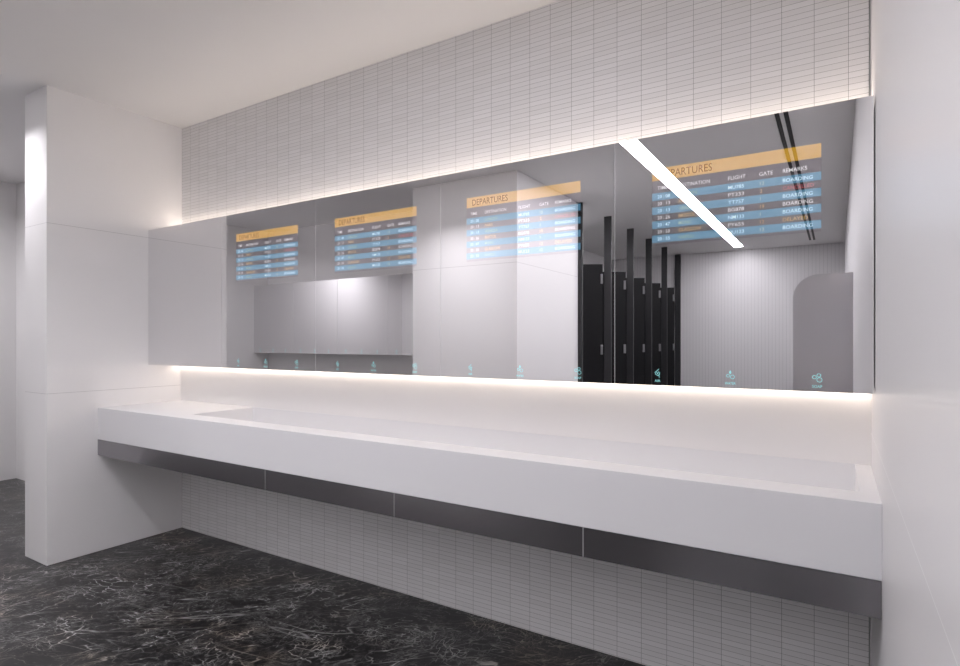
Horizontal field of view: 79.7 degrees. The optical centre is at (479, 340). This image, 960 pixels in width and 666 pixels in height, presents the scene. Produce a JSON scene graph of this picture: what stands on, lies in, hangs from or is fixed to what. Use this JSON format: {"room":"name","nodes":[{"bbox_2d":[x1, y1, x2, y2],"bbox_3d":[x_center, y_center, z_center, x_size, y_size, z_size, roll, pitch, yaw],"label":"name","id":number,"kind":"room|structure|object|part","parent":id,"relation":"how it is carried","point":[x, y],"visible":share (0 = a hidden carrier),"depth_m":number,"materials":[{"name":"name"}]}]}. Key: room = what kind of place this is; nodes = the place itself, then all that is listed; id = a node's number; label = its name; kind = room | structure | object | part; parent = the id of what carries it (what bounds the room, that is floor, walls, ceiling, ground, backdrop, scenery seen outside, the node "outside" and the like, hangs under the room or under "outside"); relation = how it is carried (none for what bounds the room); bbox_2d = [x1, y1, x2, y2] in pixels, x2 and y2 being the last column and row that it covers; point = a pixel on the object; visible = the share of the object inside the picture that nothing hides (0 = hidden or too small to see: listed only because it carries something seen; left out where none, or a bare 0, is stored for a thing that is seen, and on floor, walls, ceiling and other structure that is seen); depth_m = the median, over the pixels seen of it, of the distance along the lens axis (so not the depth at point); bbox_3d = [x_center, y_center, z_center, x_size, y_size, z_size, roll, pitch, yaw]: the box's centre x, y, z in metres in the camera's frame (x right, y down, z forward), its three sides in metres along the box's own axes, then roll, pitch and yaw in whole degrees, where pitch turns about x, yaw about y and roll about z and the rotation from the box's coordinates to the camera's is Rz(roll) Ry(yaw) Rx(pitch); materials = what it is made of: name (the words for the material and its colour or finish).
{"room":"public restroom","nodes":[
{"label":"public restroom","id":0,"kind":"room"},
{"bbox_2d":[0,182,15,480],"bbox_3d":[-6.607,-0.089,1.981,0.120,2.778,8.460,0,0,32],"label":"wall","id":1,"kind":"structure","parent":0,"point":[7,190],"depth_m":5.38,"materials":[{"name":"white paint"}]},
{"bbox_2d":[25,85,181,565],"bbox_3d":[-2.380,-0.089,3.789,0.291,2.778,0.927,0,0,32],"label":"wall partition","id":2,"kind":"structure","parent":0,"point":[99,176],"depth_m":3.51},
{"bbox_2d":[0,0,559,183],"bbox_3d":[-3.745,-1.528,0.132,6.935,0.100,8.580,0,0,32],"label":"ceiling","id":3,"kind":"structure","parent":0,"point":[178,63],"depth_m":2.87,"materials":[{"name":"white paint"}]},
{"bbox_2d":[0,478,645,665],"bbox_3d":[-3.745,1.350,0.132,6.935,0.100,8.580,0,0,32],"label":"floor","id":4,"kind":"structure","parent":0,"point":[180,596],"depth_m":2.73,"materials":[{"name":"black stone"}]},
{"bbox_2d":[16,0,868,665],"bbox_3d":[-1.516,-0.089,3.727,6.688,2.778,0.120,0,0,32],"label":"wall","id":5,"kind":"structure","parent":0,"point":[562,76],"depth_m":2.57,"materials":[{"name":"white tile"}]},
{"bbox_2d":[148,217,221,367],"bbox_3d":[-1.802,-0.293,3.690,0.794,0.914,0.218,0,0,32],"label":"mirror","id":6,"kind":"object","parent":5,"relation":"attached to","point":[185,260],"visible":0.74,"depth_m":3.58,"materials":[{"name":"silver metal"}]},
{"bbox_2d":[222,199,315,370],"bbox_3d":[-1.128,-0.293,3.271,0.794,0.914,0.219,0,0,32],"label":"mirror","id":7,"kind":"object","parent":5,"relation":"attached to","point":[269,254],"visible":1,"depth_m":3.16,"materials":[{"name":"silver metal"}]},
{"bbox_2d":[316,176,440,375],"bbox_3d":[-0.454,-0.293,2.853,0.794,0.914,0.219,0,0,32],"label":"mirror","id":8,"kind":"object","parent":5,"relation":"attached to","point":[378,250],"visible":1,"depth_m":2.74,"materials":[{"name":"silver"}]},
{"bbox_2d":[98,400,881,619],"bbox_3d":[-0.530,0.558,2.727,3.972,0.292,0.537,0,0,32],"label":"countertop","id":9,"kind":"structure","parent":5,"relation":"attached to","point":[806,531],"depth_m":2.01,"materials":[{"name":"white stone"}]},
{"bbox_3d":[-1.682,0.656,3.136,1.582,0.096,0.016,0,0,32],"label":"apron panel","id":10,"kind":"part","parent":9,"relation":"part of","materials":[{"name":"silver metal"}]},
{"bbox_3d":[-0.674,0.656,2.510,0.787,0.096,0.016,0,0,32],"label":"apron panel","id":11,"kind":"part","parent":9,"relation":"part of","materials":[{"name":"silver metal"}]},
{"bbox_3d":[0.000,0.656,2.091,0.797,0.096,0.016,0,0,32],"label":"apron panel","id":12,"kind":"part","parent":9,"relation":"part of","materials":[{"name":"silver metal"}]},
{"bbox_3d":[0.680,0.656,1.669,0.798,0.096,0.016,0,0,32],"label":"apron panel","id":13,"kind":"part","parent":9,"relation":"part of","materials":[{"name":"silver metal"}]},
{"bbox_2d":[180,366,870,464],"bbox_3d":[-0.391,0.248,2.950,3.970,0.327,0.012,0,0,32],"label":"backsplash","id":14,"kind":"structure","parent":5,"relation":"attached to","point":[810,425],"depth_m":2.43,"materials":[{"name":"white stone"}]},
{"bbox_2d":[441,143,614,383],"bbox_3d":[0.220,-0.293,2.434,0.794,0.914,0.219,0,0,32],"label":"mirror","id":15,"kind":"object","parent":5,"relation":"attached to","point":[528,246],"visible":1,"depth_m":2.32,"materials":[{"name":"silver"}]},
{"bbox_2d":[615,95,873,393],"bbox_3d":[0.894,-0.293,2.015,0.794,0.914,0.219,0,0,32],"label":"mirror","id":16,"kind":"object","parent":5,"relation":"attached to","point":[744,249],"visible":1,"depth_m":1.89,"materials":[{"name":"silver"}]},
{"bbox_2d":[870,0,959,665],"bbox_3d":[-0.821,-0.089,-1.614,0.124,2.778,8.460,0,0,32],"label":"wall","id":17,"kind":"structure","parent":0,"point":[915,44],"depth_m":0.81,"materials":[{"name":"white paint"}]},
{"bbox_2d":[869,0,869,665],"bbox_3d":[1.325,-0.089,1.962,0.002,2.778,0.121,0,0,32],"label":"trim","id":18,"kind":"structure","parent":17,"relation":"attached to","point":[869,0],"depth_m":1.91,"materials":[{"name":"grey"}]}
]}

